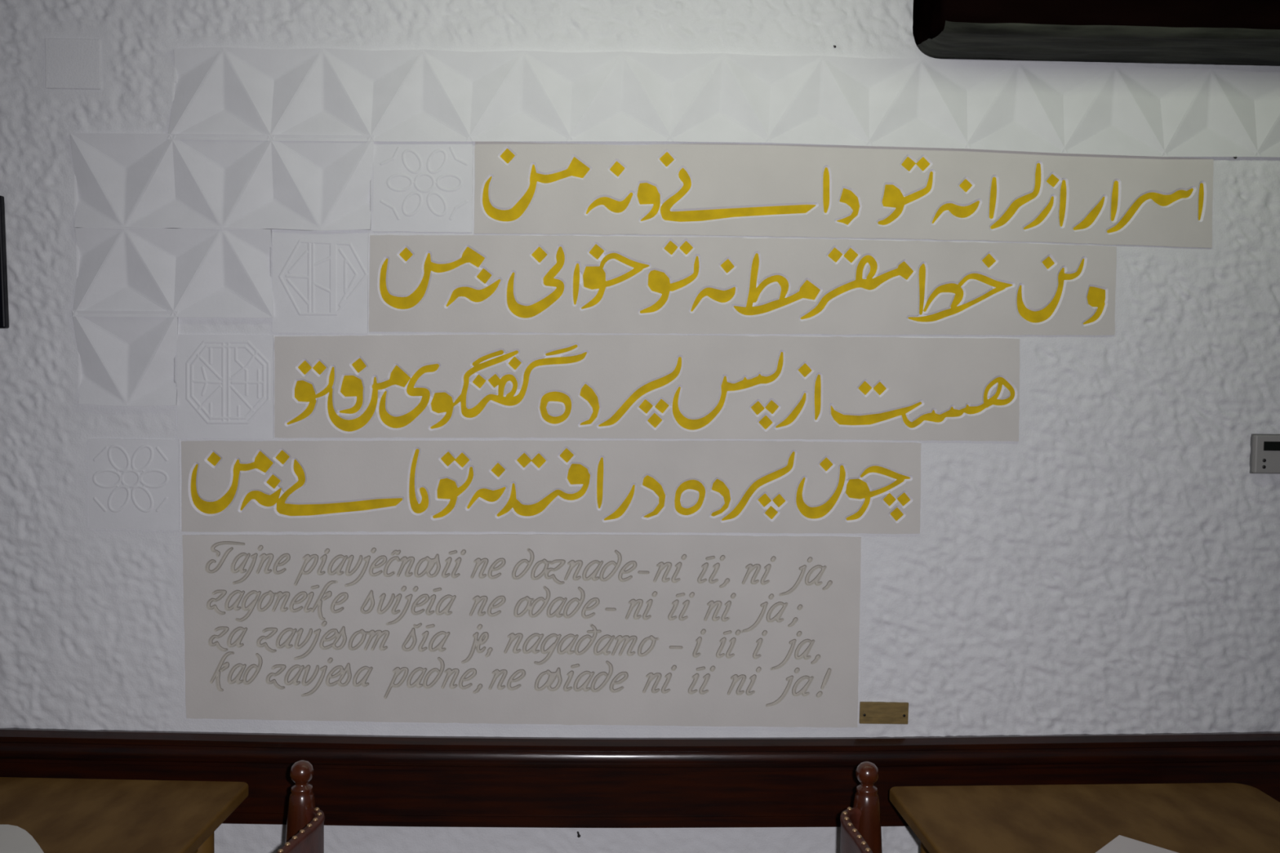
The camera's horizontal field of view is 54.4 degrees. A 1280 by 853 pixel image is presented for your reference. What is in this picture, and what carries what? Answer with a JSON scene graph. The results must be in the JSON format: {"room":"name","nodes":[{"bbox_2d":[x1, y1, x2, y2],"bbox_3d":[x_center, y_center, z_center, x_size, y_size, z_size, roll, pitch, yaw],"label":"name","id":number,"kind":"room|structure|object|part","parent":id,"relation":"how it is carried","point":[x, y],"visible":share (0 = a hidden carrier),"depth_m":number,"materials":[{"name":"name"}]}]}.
{"room":"restaurant","nodes":[
{"label":"restaurant","id":0,"kind":"room"},
{"bbox_2d":[0,0,1279,852],"bbox_3d":[-0.103,0.190,3.020,6.400,2.768,0.030,1,3,-2],"label":"wall","id":1,"kind":"structure","parent":0,"point":[1113,566],"depth_m":3.03,"materials":[{"name":"white paint"}]},
{"bbox_2d":[0,195,8,328],"bbox_3d":[-1.724,-0.383,2.917,0.465,0.310,0.024,-1,3,-2],"label":"picture frame","id":2,"kind":"object","parent":1,"relation":"attached to","point":[4,311],"visible":1,"depth_m":2.92,"materials":[{"name":"black"}]},
{"bbox_2d":[44,38,101,89],"bbox_3d":[-1.327,-0.849,2.916,0.128,0.116,0.011,1,3,-2],"label":"cover plate","id":3,"kind":"object","parent":1,"relation":"attached to","point":[69,63],"visible":1,"depth_m":2.91,"materials":[{"name":"white paint"}]},
{"bbox_2d":[71,310,177,406],"bbox_3d":[-1.218,-0.162,2.966,0.246,0.226,0.044,1,3,-2],"label":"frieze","id":4,"kind":"object","parent":1,"relation":"attached to","point":[126,361],"visible":0.95,"depth_m":2.95},
{"bbox_2d":[88,438,179,530],"bbox_3d":[-1.208,0.138,2.984,0.214,0.219,0.031,1,3,-2],"label":"tile","id":5,"kind":"structure","parent":1,"relation":"attached to","point":[134,483],"depth_m":2.97,"materials":[{"name":"white tile"}]},
{"bbox_2d":[72,226,273,317],"bbox_3d":[-1.103,-0.365,2.958,0.468,0.215,0.044,1,3,-2],"label":"wall tiles","id":6,"kind":"structure","parent":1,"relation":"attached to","point":[191,272],"depth_m":2.94,"materials":[{"name":"white tile"}]},
{"bbox_2d":[70,133,373,231],"bbox_3d":[-0.982,-0.577,2.950,0.707,0.230,0.044,1,3,-2],"label":"wall tiles","id":7,"kind":"structure","parent":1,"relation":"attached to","point":[126,180],"depth_m":2.94,"materials":[{"name":"white tile"}]},
{"bbox_2d":[176,333,274,439],"bbox_3d":[-0.989,-0.096,2.978,0.229,0.249,0.031,1,3,-2],"label":"tile","id":8,"kind":"structure","parent":1,"relation":"attached to","point":[225,383],"depth_m":2.96,"materials":[{"name":"white tile"}]},
{"bbox_2d":[271,230,368,333],"bbox_3d":[-0.761,-0.343,2.972,0.229,0.241,0.031,1,3,-2],"label":"tile","id":9,"kind":"structure","parent":1,"relation":"attached to","point":[320,279],"depth_m":2.96,"materials":[{"name":"white tile"}]},
{"bbox_2d":[372,141,472,232],"bbox_3d":[-0.516,-0.571,2.968,0.236,0.217,0.031,1,3,-2],"label":"tile","id":10,"kind":"structure","parent":1,"relation":"attached to","point":[419,186],"depth_m":2.95,"materials":[{"name":"white tile"}]},
{"bbox_2d":[182,533,861,728],"bbox_3d":[-0.281,0.495,3.035,1.637,0.473,0.030,1,3,-2],"label":"panel","id":11,"kind":"object","parent":1,"relation":"attached to","point":[491,628],"visible":1,"depth_m":3.02,"materials":[{"name":"beige paint"}]},
{"bbox_2d":[181,440,921,533],"bbox_3d":[-0.206,0.145,3.018,1.782,0.234,0.030,1,3,-2],"label":"inscription panel","id":12,"kind":"object","parent":1,"relation":"attached to","point":[503,486],"visible":1,"depth_m":3.00,"materials":[{"name":"beige paint"}]},
{"bbox_2d":[0,728,1279,827],"bbox_3d":[-0.111,0.861,3.038,6.400,0.242,0.045,1,3,-2],"label":"trim","id":13,"kind":"structure","parent":1,"relation":"attached to","point":[357,780],"depth_m":3.03,"materials":[{"name":"brown wood"}]},
{"bbox_2d":[274,334,1019,441],"bbox_3d":[0.026,-0.094,3.012,1.798,0.262,0.030,1,3,-2],"label":"inscription panel","id":14,"kind":"object","parent":1,"relation":"attached to","point":[517,386],"visible":1,"depth_m":3.00,"materials":[{"name":"beige paint"}]},
{"bbox_2d":[167,47,1279,157],"bbox_3d":[0.309,-0.772,2.982,2.836,0.226,0.044,1,3,-2],"label":"frieze","id":15,"kind":"object","parent":1,"relation":"attached to","point":[388,95],"visible":1,"depth_m":2.96},
{"bbox_2d":[368,235,1116,335],"bbox_3d":[0.255,-0.336,3.006,1.803,0.238,0.030,1,3,-2],"label":"inscription panel","id":16,"kind":"object","parent":1,"relation":"attached to","point":[419,283],"visible":1,"depth_m":2.99,"materials":[{"name":"beige paint"}]},
{"bbox_2d":[474,141,1213,248],"bbox_3d":[0.498,-0.559,3.002,1.786,0.230,0.030,1,3,-2],"label":"inscription panel","id":17,"kind":"object","parent":1,"relation":"attached to","point":[701,188],"visible":1,"depth_m":2.99,"materials":[{"name":"beige paint"}]},
{"bbox_2d":[858,702,908,724],"bbox_3d":[0.600,0.705,3.062,0.120,0.054,0.014,1,3,-2],"label":"name plaque","id":18,"kind":"object","parent":1,"relation":"attached to","point":[870,713],"visible":1,"depth_m":3.06,"materials":[{"name":"brown metal"}]},
{"bbox_2d":[1249,434,1279,473],"bbox_3d":[1.577,0.068,3.052,0.154,0.097,0.028,1,3,-2],"label":"wall thermostat","id":19,"kind":"object","parent":1,"relation":"attached to","point":[1264,456],"visible":1,"depth_m":3.04,"materials":[{"name":"grey plastic"}]},
{"bbox_3d":[-0.053,1.716,1.025,6.400,0.060,4.260,1,3,-2],"label":"floor","id":20,"kind":"structure","parent":0,"visible":0},
{"bbox_2d":[0,777,248,852],"bbox_3d":[-1.355,1.223,2.314,0.875,0.750,1.200,1,3,1],"label":"dining table","id":21,"kind":"object","parent":20,"relation":"on","point":[62,815],"visible":1,"depth_m":2.69,"materials":[{"name":"brown wood"}]},
{"bbox_2d":[0,824,44,852],"bbox_3d":[-1.278,0.844,2.369,0.445,0.002,0.319,3,4,39],"label":"place mat","id":22,"kind":"object","parent":21,"relation":"on","point":[13,839],"visible":1,"depth_m":2.51,"materials":[{"name":"beige paper"}]},
{"bbox_3d":[-0.998,1.216,2.818,0.068,0.718,0.068,1,3,1],"label":"leg","id":23,"kind":"part","parent":21,"relation":"part of","materials":[{"name":"brown wood"}]},
{"bbox_2d":[275,760,324,852],"bbox_3d":[-0.946,1.162,2.420,0.524,0.871,0.646,1,3,6],"label":"leather armchair","id":24,"kind":"object","parent":20,"relation":"on","point":[305,821],"visible":1,"depth_m":2.64,"materials":[{"name":"red wood"}]},
{"bbox_3d":[-0.715,0.962,2.384,0.065,0.281,0.571,1,3,6],"label":"backrest","id":25,"kind":"part","parent":24,"relation":"part of","materials":[{"name":"leather"}]},
{"bbox_3d":[-0.728,1.150,2.685,0.072,0.871,0.071,1,3,6],"label":"post","id":26,"kind":"part","parent":24,"relation":"part of","materials":[{"name":"red wood"}]},
{"bbox_2d":[840,761,882,852],"bbox_3d":[0.690,1.181,2.448,0.524,0.871,0.646,1,3,-3],"label":"leather armchair","id":27,"kind":"object","parent":20,"relation":"on","point":[860,824],"visible":1,"depth_m":2.68,"materials":[{"name":"red wood"}]},
{"bbox_3d":[0.464,0.974,2.425,0.065,0.281,0.571,1,3,-3],"label":"backrest","id":28,"kind":"part","parent":27,"relation":"part of","materials":[{"name":"leather"}]},
{"bbox_3d":[0.488,1.164,2.726,0.072,0.871,0.071,1,3,-3],"label":"post","id":29,"kind":"part","parent":27,"relation":"part of","materials":[{"name":"red wood"}]},
{"bbox_2d":[889,782,1279,852],"bbox_3d":[1.051,1.251,2.362,0.875,0.750,1.200,1,3,-4],"label":"dining table","id":30,"kind":"object","parent":20,"relation":"on","point":[1208,817],"visible":1,"depth_m":2.72,"materials":[{"name":"brown wood"}]},
{"bbox_3d":[0.669,1.236,2.847,0.068,0.718,0.068,1,3,-4],"label":"leg","id":31,"kind":"part","parent":30,"relation":"part of","materials":[{"name":"brown wood"}]},
{"bbox_2d":[1095,835,1177,852],"bbox_3d":[0.963,0.868,2.450,0.154,0.004,0.310,4,4,41],"label":"menu","id":32,"kind":"object","parent":30,"relation":"on","point":[1121,844],"visible":1,"depth_m":2.54,"materials":[{"name":"white paper"}]},
{"bbox_3d":[-0.017,-1.080,0.872,6.400,0.060,4.260,1,3,-2],"label":"ceiling","id":33,"kind":"structure","parent":0,"visible":0},
{"bbox_2d":[912,0,1279,66],"bbox_3d":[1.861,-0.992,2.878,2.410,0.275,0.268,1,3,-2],"label":"television","id":34,"kind":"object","parent":33,"relation":"attached to","point":[1194,32],"depth_m":2.75,"materials":[{"name":"black plastic"}]}
]}

